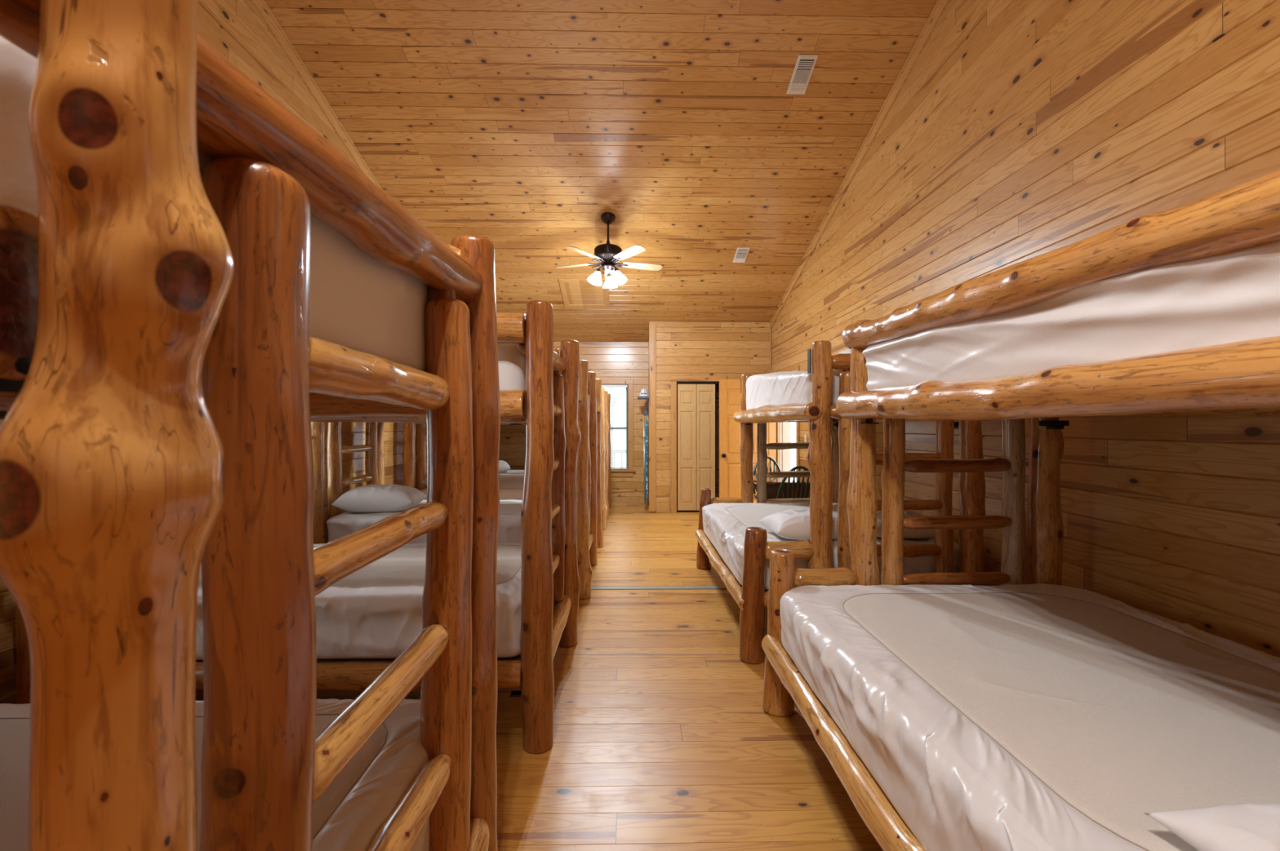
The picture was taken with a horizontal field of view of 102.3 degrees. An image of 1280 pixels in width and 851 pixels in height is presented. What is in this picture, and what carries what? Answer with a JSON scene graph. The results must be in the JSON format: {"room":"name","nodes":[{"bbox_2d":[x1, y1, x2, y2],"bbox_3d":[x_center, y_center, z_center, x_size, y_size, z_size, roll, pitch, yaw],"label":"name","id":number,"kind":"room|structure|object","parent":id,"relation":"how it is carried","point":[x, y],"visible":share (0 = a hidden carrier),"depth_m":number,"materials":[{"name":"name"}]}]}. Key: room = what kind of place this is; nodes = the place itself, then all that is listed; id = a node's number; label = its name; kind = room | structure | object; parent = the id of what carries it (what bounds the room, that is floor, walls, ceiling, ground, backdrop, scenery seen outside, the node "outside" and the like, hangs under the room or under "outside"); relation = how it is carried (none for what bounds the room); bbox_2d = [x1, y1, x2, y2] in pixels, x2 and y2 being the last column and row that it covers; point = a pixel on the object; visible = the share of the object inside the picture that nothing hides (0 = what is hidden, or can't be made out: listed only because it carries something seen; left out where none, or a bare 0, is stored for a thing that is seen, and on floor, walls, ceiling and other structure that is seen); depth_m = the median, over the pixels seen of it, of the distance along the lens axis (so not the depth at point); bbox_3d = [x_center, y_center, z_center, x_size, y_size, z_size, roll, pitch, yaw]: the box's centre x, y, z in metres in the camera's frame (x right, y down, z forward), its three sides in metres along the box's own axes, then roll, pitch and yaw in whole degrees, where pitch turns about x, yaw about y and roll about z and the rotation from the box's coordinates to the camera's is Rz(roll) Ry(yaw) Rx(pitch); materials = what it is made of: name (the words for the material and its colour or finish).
{"room":"dormitory","nodes":[
{"label":"dormitory","id":0,"kind":"room"},
{"bbox_2d":[0,0,426,704],"bbox_3d":[-2.658,-0.925,2.953,0.007,4.556,11.400,0,0,-1],"label":"wall","id":1,"kind":"structure","parent":0,"point":[235,28],"depth_m":3.66,"materials":[{"name":"brown wood"}]},
{"bbox_2d":[250,0,382,190],"bbox_3d":[-2.692,-2.248,5.804,0.029,1.898,5.700,0,0,-1],"label":"trim","id":2,"kind":"structure","parent":1,"relation":"attached to","point":[260,6],"depth_m":4.15,"materials":[{"name":"brown wood"}]},
{"bbox_2d":[195,506,883,850],"bbox_3d":[-0.255,1.355,2.994,4.800,0.003,11.400,0,0,-1],"label":"floor","id":3,"kind":"structure","parent":0,"point":[664,740],"depth_m":2.21,"materials":[{"name":"brown wood"}]},
{"bbox_2d":[0,0,500,850],"bbox_3d":[-1.437,0.409,0.877,2.218,1.892,1.178,0,0,-1],"label":"bunk bed","id":4,"kind":"object","parent":3,"relation":"on","point":[163,377],"visible":0.98,"depth_m":0.40,"materials":[{"name":"brown wood"}]},
{"bbox_2d":[0,35,429,372],"bbox_3d":[-1.443,-0.256,0.873,1.904,0.289,0.870,0,0,-1],"label":"mattress","id":5,"kind":"object","parent":4,"relation":"on","point":[359,302],"visible":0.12,"depth_m":0.84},
{"bbox_2d":[0,698,429,850],"bbox_3d":[-1.430,0.847,0.872,1.949,0.293,1.013,0,0,-1],"label":"mattress","id":6,"kind":"object","parent":4,"relation":"on","point":[349,814],"visible":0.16,"depth_m":1.05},
{"bbox_2d":[14,300,580,754],"bbox_3d":[-1.467,0.415,2.671,2.222,1.884,1.170,0,0,-1],"label":"bunk bed","id":7,"kind":"object","parent":3,"relation":"on","point":[550,583],"visible":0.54,"depth_m":2.13,"materials":[{"name":"brown wood"}]},
{"bbox_2d":[195,542,521,660],"bbox_3d":[-1.462,0.846,2.659,1.994,0.300,1.054,0,0,-1],"label":"mattress","id":8,"kind":"object","parent":7,"relation":"on","point":[375,611],"visible":0.22,"depth_m":2.17,"materials":[{"name":"white fabric"}]},
{"bbox_2d":[497,343,525,391],"bbox_3d":[-1.475,-0.254,2.666,1.903,0.288,0.872,0,0,-1],"label":"mattress","id":9,"kind":"object","parent":7,"relation":"on","point":[511,362],"visible":0.1,"depth_m":2.26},
{"bbox_2d":[311,360,597,599],"bbox_3d":[-1.498,0.417,4.524,2.231,1.884,1.143,0,0,-1],"label":"bunk bed","id":10,"kind":"object","parent":3,"relation":"on","point":[587,455],"visible":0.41,"depth_m":4.16,"materials":[{"name":"brown wood"}]},
{"bbox_2d":[326,499,521,544],"bbox_3d":[-1.490,0.846,4.527,1.993,0.302,1.054,0,0,-1],"label":"mattress","id":11,"kind":"object","parent":10,"relation":"on","point":[342,525],"visible":0.16,"depth_m":4.04,"materials":[{"name":"white fabric"}]},
{"bbox_2d":[331,484,426,512],"bbox_3d":[-2.160,0.598,4.320,0.620,0.209,0.420,0,0,-8],"label":"pillow","id":12,"kind":"object","parent":11,"relation":"on","point":[370,498],"visible":0.99,"depth_m":4.15,"materials":[{"name":"white fabric"}]},
{"bbox_2d":[402,378,607,548],"bbox_3d":[-1.531,0.416,6.248,2.225,1.888,1.174,0,0,-1],"label":"bunk bed","id":13,"kind":"object","parent":3,"relation":"on","point":[413,432],"visible":0.2,"depth_m":5.74,"materials":[{"name":"brown wood"}]},
{"bbox_2d":[420,480,523,500],"bbox_3d":[-1.515,0.849,6.256,1.992,0.300,1.062,0,0,-1],"label":"mattress","id":14,"kind":"object","parent":13,"relation":"on","point":[508,490],"visible":0.09,"depth_m":5.78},
{"bbox_2d":[604,391,611,519],"bbox_3d":[-1.565,0.416,8.017,2.231,1.891,1.183,0,0,-1],"label":"bunk bed","id":15,"kind":"object","parent":3,"relation":"on","point":[607,397],"visible":0.09,"depth_m":7.52,"materials":[{"name":"brown wood"}]},
{"bbox_2d":[498,469,524,481],"bbox_3d":[-1.551,0.851,8.015,1.974,0.301,1.044,0,0,-1],"label":"mattress","id":16,"kind":"object","parent":15,"relation":"on","point":[512,474],"visible":0.09,"depth_m":7.53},
{"bbox_2d":[498,460,510,472],"bbox_3d":[-2.244,0.615,7.809,0.550,0.181,0.400,0,0,-15],"label":"pillow","id":17,"kind":"object","parent":16,"relation":"on","point":[504,467],"visible":0.3,"depth_m":7.69,"materials":[{"name":"white fabric"}]},
{"bbox_2d":[591,586,726,590],"bbox_3d":[-0.279,1.351,4.284,4.760,0.006,0.070,0,0,-1],"label":"threshold strip","id":18,"kind":"object","parent":3,"relation":"on","point":[667,587],"visible":0.16,"depth_m":4.28,"materials":[{"name":"brown wood"}]},
{"bbox_2d":[753,456,781,499],"bbox_3d":[1.679,0.883,6.603,0.449,0.953,0.525,0,0,-1],"label":"chair","id":19,"kind":"object","parent":3,"relation":"on","point":[768,457],"visible":0.2,"depth_m":6.80,"materials":[{"name":"green paint"}]},
{"bbox_2d":[753,475,810,499],"bbox_3d":[1.627,0.973,5.880,0.880,0.748,0.880,0,0,-1],"label":"table","id":20,"kind":"object","parent":3,"relation":"on","point":[773,485],"visible":0.17,"depth_m":5.58,"materials":[{"name":"brown wood"}]},
{"bbox_2d":[776,466,809,498],"bbox_3d":[1.593,0.882,5.448,0.449,0.953,0.525,0,0,-4],"label":"chair","id":21,"kind":"object","parent":3,"relation":"on","point":[782,485],"visible":0.32,"depth_m":5.24,"materials":[{"name":"green paint"}]},
{"bbox_2d":[694,340,991,664],"bbox_3d":[1.302,0.419,3.967,1.540,1.877,2.097,0,0,-1],"label":"bunk bed","id":22,"kind":"object","parent":3,"relation":"on","point":[829,433],"visible":0.61,"depth_m":2.97,"materials":[{"name":"brown wood"}]},
{"bbox_2d":[746,368,841,409],"bbox_3d":[1.470,-0.291,3.972,0.967,0.360,1.802,0,0,-1],"label":"mattress","id":23,"kind":"object","parent":22,"relation":"on","point":[782,388],"visible":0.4,"depth_m":3.67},
{"bbox_2d":[837,348,851,354],"bbox_3d":[1.499,-0.446,3.329,0.460,0.155,0.360,0,0,-1],"label":"pillow","id":24,"kind":"object","parent":23,"relation":"on","point":[847,350],"visible":0.02,"depth_m":3.29,"materials":[{"name":"white fabric"}]},
{"bbox_2d":[702,502,959,590],"bbox_3d":[1.287,0.849,3.961,1.472,0.279,1.828,0,0,-1],"label":"mattress","id":25,"kind":"object","parent":22,"relation":"on","point":[725,525],"visible":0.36,"depth_m":3.56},
{"bbox_2d":[758,509,837,540],"bbox_3d":[1.109,0.631,3.340,0.580,0.160,0.400,0,0,-4],"label":"pillow","id":26,"kind":"object","parent":25,"relation":"on","point":[790,524],"visible":0.56,"depth_m":3.19,"materials":[{"name":"white fabric"}]},
{"bbox_2d":[876,511,933,538],"bbox_3d":[1.678,0.636,3.371,0.500,0.150,0.380,0,0,4],"label":"pillow","id":27,"kind":"object","parent":25,"relation":"on","point":[908,533],"visible":0.28,"depth_m":3.20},
{"bbox_2d":[761,169,1279,850],"bbox_3d":[1.348,0.418,1.491,1.543,1.875,2.120,0,0,-1],"label":"bunk bed","id":28,"kind":"object","parent":3,"relation":"on","point":[1239,378],"visible":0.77,"depth_m":1.56,"materials":[{"name":"brown wood"}]},
{"bbox_2d":[779,583,1279,850],"bbox_3d":[1.337,0.841,1.486,1.478,0.289,1.846,0,0,-1],"label":"mattress","id":29,"kind":"object","parent":28,"relation":"on","point":[1039,717],"visible":1,"depth_m":1.33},
{"bbox_2d":[1143,804,1279,850],"bbox_3d":[1.192,0.660,0.706,0.620,0.101,0.400,0,0,-1],"label":"pillow","id":30,"kind":"object","parent":29,"relation":"on","point":[1245,827],"visible":1,"depth_m":0.83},
{"bbox_2d":[862,240,1279,390],"bbox_3d":[1.519,-0.268,1.494,1.028,0.310,1.853,0,0,-1],"label":"mattress","id":31,"kind":"object","parent":28,"relation":"on","point":[1234,296],"visible":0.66,"depth_m":1.14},
{"bbox_2d":[498,342,648,502],"bbox_3d":[-0.360,-0.025,8.698,4.800,2.766,0.007,0,0,-1],"label":"wall","id":32,"kind":"structure","parent":0,"point":[608,360],"depth_m":8.70,"materials":[{"name":"brown wood"}]},
{"bbox_2d":[600,378,635,476],"bbox_3d":[-0.656,0.040,8.729,1.156,1.648,0.200,0,0,-1],"label":"window","id":33,"kind":"structure","parent":32,"relation":"in","point":[628,384],"depth_m":8.68,"materials":[{"name":"brown wood"}]},
{"bbox_2d":[601,384,627,469],"bbox_3d":[-0.656,0.024,8.723,0.890,1.430,0.043,0,0,-1],"label":"blind","id":34,"kind":"object","parent":33,"relation":"attached to","point":[606,386],"depth_m":8.72,"materials":[{"name":"white fabric"}]},
{"bbox_2d":[611,502,647,506],"bbox_3d":[-1.305,1.331,8.666,2.850,0.055,0.016,0,0,-1],"label":"baseboard","id":35,"kind":"structure","parent":32,"relation":"attached to","point":[612,504],"depth_m":8.68,"materials":[{"name":"brown wood"}]},
{"bbox_2d":[264,0,937,342],"bbox_3d":[-0.308,-2.305,5.848,4.800,1.790,5.700,0,0,-1],"label":"ceiling","id":36,"kind":"structure","parent":0,"point":[515,125],"depth_m":4.61,"materials":[{"name":"brown wood"}]},
{"bbox_2d":[558,279,609,307],"bbox_3d":[-0.768,-1.852,7.253,0.660,0.226,0.689,0,0,-1],"label":"attic hatch","id":37,"kind":"object","parent":36,"relation":"attached to","point":[575,293],"visible":0.94,"depth_m":7.26,"materials":[{"name":"brown wood"}]},
{"bbox_2d":[555,212,662,288],"bbox_3d":[-0.356,-1.936,5.817,1.238,0.835,1.178,0,0,-1],"label":"ceiling fan","id":38,"kind":"object","parent":36,"relation":"hanging from","point":[607,254],"visible":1,"depth_m":5.70,"materials":[{"name":"brown metal"}]},
{"bbox_2d":[733,247,750,262],"bbox_3d":[1.262,-2.126,6.435,0.155,0.093,0.286,0,0,-1],"label":"ceiling vent","id":39,"kind":"object","parent":36,"relation":"in","point":[741,253],"visible":1,"depth_m":6.42,"materials":[{"name":"white metal"}]},
{"bbox_2d":[786,54,817,94],"bbox_3d":[1.311,-2.837,4.178,0.155,0.104,0.320,0,0,-1],"label":"ceiling vent","id":40,"kind":"object","parent":36,"relation":"in","point":[805,64],"visible":1,"depth_m":4.16,"materials":[{"name":"white metal"}]},
{"bbox_2d":[648,338,648,503],"bbox_3d":[0.150,-0.132,8.364,0.007,2.980,0.680,0,0,-1],"label":"wall","id":41,"kind":"structure","parent":0,"point":[648,339],"depth_m":8.57,"materials":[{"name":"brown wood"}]},
{"bbox_2d":[637,396,648,417],"bbox_3d":[0.052,-0.302,8.283,0.188,0.320,0.200,0,0,-1],"label":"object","id":42,"kind":"object","parent":41,"relation":"attached to","point":[638,397],"visible":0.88,"depth_m":8.24,"materials":[{"name":"grey metal"}]},
{"bbox_2d":[639,388,648,396],"bbox_3d":[0.061,-0.531,8.276,0.138,0.135,0.134,0,0,32],"label":"iron","id":43,"kind":"object","parent":42,"relation":"on","point":[643,393],"visible":0.95,"depth_m":8.24,"materials":[{"name":"white plastic"}]},
{"bbox_2d":[643,417,648,505],"bbox_3d":[0.088,0.573,8.302,0.069,1.390,0.340,0,0,-1],"label":"ironing board","id":44,"kind":"object","parent":41,"relation":"hanging from","point":[646,481],"visible":1,"depth_m":8.16,"materials":[{"name":"teal fabric"}]},
{"bbox_2d":[676,383,719,497],"bbox_3d":[0.840,0.059,8.677,1.200,2.600,0.001,0,0,-1],"label":"wall","id":45,"kind":"structure","parent":0,"point":[717,385],"depth_m":8.69,"materials":[{"name":"brown wood"}]},
{"bbox_2d":[649,321,769,512],"bbox_3d":[1.102,-0.132,8.045,1.900,2.980,0.007,0,0,-1],"label":"wall","id":46,"kind":"structure","parent":0,"point":[731,353],"depth_m":8.04,"materials":[{"name":"brown wood"}]},
{"bbox_2d":[648,322,656,511],"bbox_3d":[0.194,-0.135,8.014,0.107,2.945,0.018,0,0,-1],"label":"trim","id":47,"kind":"structure","parent":46,"relation":"attached to","point":[652,326],"depth_m":8.01,"materials":[{"name":"brown wood"}]},
{"bbox_2d":[656,508,670,513],"bbox_3d":[0.360,1.321,8.017,0.215,0.075,0.016,0,0,-1],"label":"trim","id":48,"kind":"structure","parent":46,"relation":"attached to","point":[658,510],"depth_m":8.01,"materials":[{"name":"brown wood"}]},
{"bbox_2d":[671,381,676,513],"bbox_3d":[0.522,0.336,8.019,0.090,2.045,0.020,0,0,-1],"label":"trim","id":49,"kind":"structure","parent":46,"relation":"attached to","point":[673,384],"depth_m":8.01,"materials":[{"name":"brown wood"}]},
{"bbox_2d":[677,384,696,511],"bbox_3d":[0.734,0.341,8.079,0.290,1.975,0.030,0,0,-1],"label":"bifold leaf","id":50,"kind":"object","parent":46,"relation":"attached to","point":[686,393],"visible":1,"depth_m":8.07,"materials":[{"name":"brown wood"}]},
{"bbox_2d":[676,382,719,512],"bbox_3d":[0.912,0.339,8.075,0.676,2.038,0.035,0,0,-1],"label":"trim","id":51,"kind":"structure","parent":46,"relation":"attached to","point":[677,382],"depth_m":8.06,"materials":[{"name":"brown wood"}]},
{"bbox_2d":[671,375,726,381],"bbox_3d":[0.915,-0.732,8.027,0.875,0.090,0.020,0,0,-1],"label":"trim","id":52,"kind":"structure","parent":46,"relation":"attached to","point":[673,378],"depth_m":8.02,"materials":[{"name":"brown wood"}]},
{"bbox_2d":[696,384,715,511],"bbox_3d":[1.030,0.341,8.085,0.292,1.975,0.030,0,0,-1],"label":"bifold leaf","id":53,"kind":"object","parent":46,"relation":"attached to","point":[705,393],"visible":0.86,"depth_m":8.07,"materials":[{"name":"brown wood"}]},
{"bbox_2d":[656,321,770,328],"bbox_3d":[1.140,-1.569,8.033,1.785,0.083,0.018,0,0,-1],"label":"trim","id":54,"kind":"structure","parent":46,"relation":"attached to","point":[728,325],"depth_m":8.02,"materials":[{"name":"brown wood"}]},
{"bbox_2d":[769,327,771,373],"bbox_3d":[2.037,-0.087,8.044,0.026,2.890,0.026,0,0,-1],"label":"trim","id":55,"kind":"structure","parent":46,"relation":"attached to","point":[770,327],"depth_m":8.03,"materials":[{"name":"brown wood"}]},
{"bbox_2d":[771,0,1279,657],"bbox_3d":[2.148,-0.925,3.041,0.007,4.556,11.400,0,0,-1],"label":"wall","id":56,"kind":"structure","parent":0,"point":[1020,131],"depth_m":2.46,"materials":[{"name":"brown wood"}]},
{"bbox_2d":[719,379,776,503],"bbox_3d":[1.605,0.329,7.649,0.850,2.033,0.102,0,0,-1],"label":"door","id":57,"kind":"structure","parent":56,"relation":"in","point":[730,390],"depth_m":7.66,"materials":[{"name":"brown wood"}]},
{"bbox_2d":[778,422,790,471],"bbox_3d":[2.154,0.317,7.221,0.168,2.080,0.880,0,0,-1],"label":"window","id":58,"kind":"structure","parent":56,"relation":"attached to","point":[784,428],"depth_m":7.64,"materials":[{"name":"white glass"}]},
{"bbox_2d":[776,364,799,471],"bbox_3d":[2.057,0.285,7.219,0.018,2.145,1.000,0,0,-1],"label":"trim","id":59,"kind":"structure","parent":56,"relation":"attached to","point":[797,367],"depth_m":6.78,"materials":[{"name":"brown wood"}]},
{"bbox_2d":[804,434,806,442],"bbox_3d":[2.072,0.169,6.469,0.014,0.115,0.072,0,0,-1],"label":"light switch","id":60,"kind":"object","parent":56,"relation":"attached to","point":[805,435],"visible":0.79,"depth_m":6.47,"materials":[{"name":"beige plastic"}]},
{"bbox_2d":[769,0,949,328],"bbox_3d":[2.083,-2.355,5.552,0.029,1.684,5.020,0,0,-1],"label":"trim","id":61,"kind":"structure","parent":56,"relation":"attached to","point":[940,6],"depth_m":4.64,"materials":[{"name":"brown wood"}]},
{"bbox_3d":[0.704,1.408,7.963,7.500,0.060,5.900,0,0,-1],"label":"floor","id":62,"kind":"structure","parent":0,"visible":0},
{"bbox_2d":[607,388,626,467],"bbox_3d":[-0.617,0.081,10.690,1.240,2.600,0.120,0,0,-1],"label":"porch post","id":63,"kind":"object","parent":62,"relation":"on","point":[621,391],"visible":0.1,"depth_m":10.63,"materials":[{"name":"grey wood"}]},
{"bbox_2d":[611,449,626,467],"bbox_3d":[-0.589,0.941,10.520,4.010,0.880,0.100,0,0,-1],"label":"porch railing","id":64,"kind":"object","parent":62,"relation":"on","point":[614,460],"visible":0.04,"depth_m":10.48,"materials":[{"name":"grey wood"}]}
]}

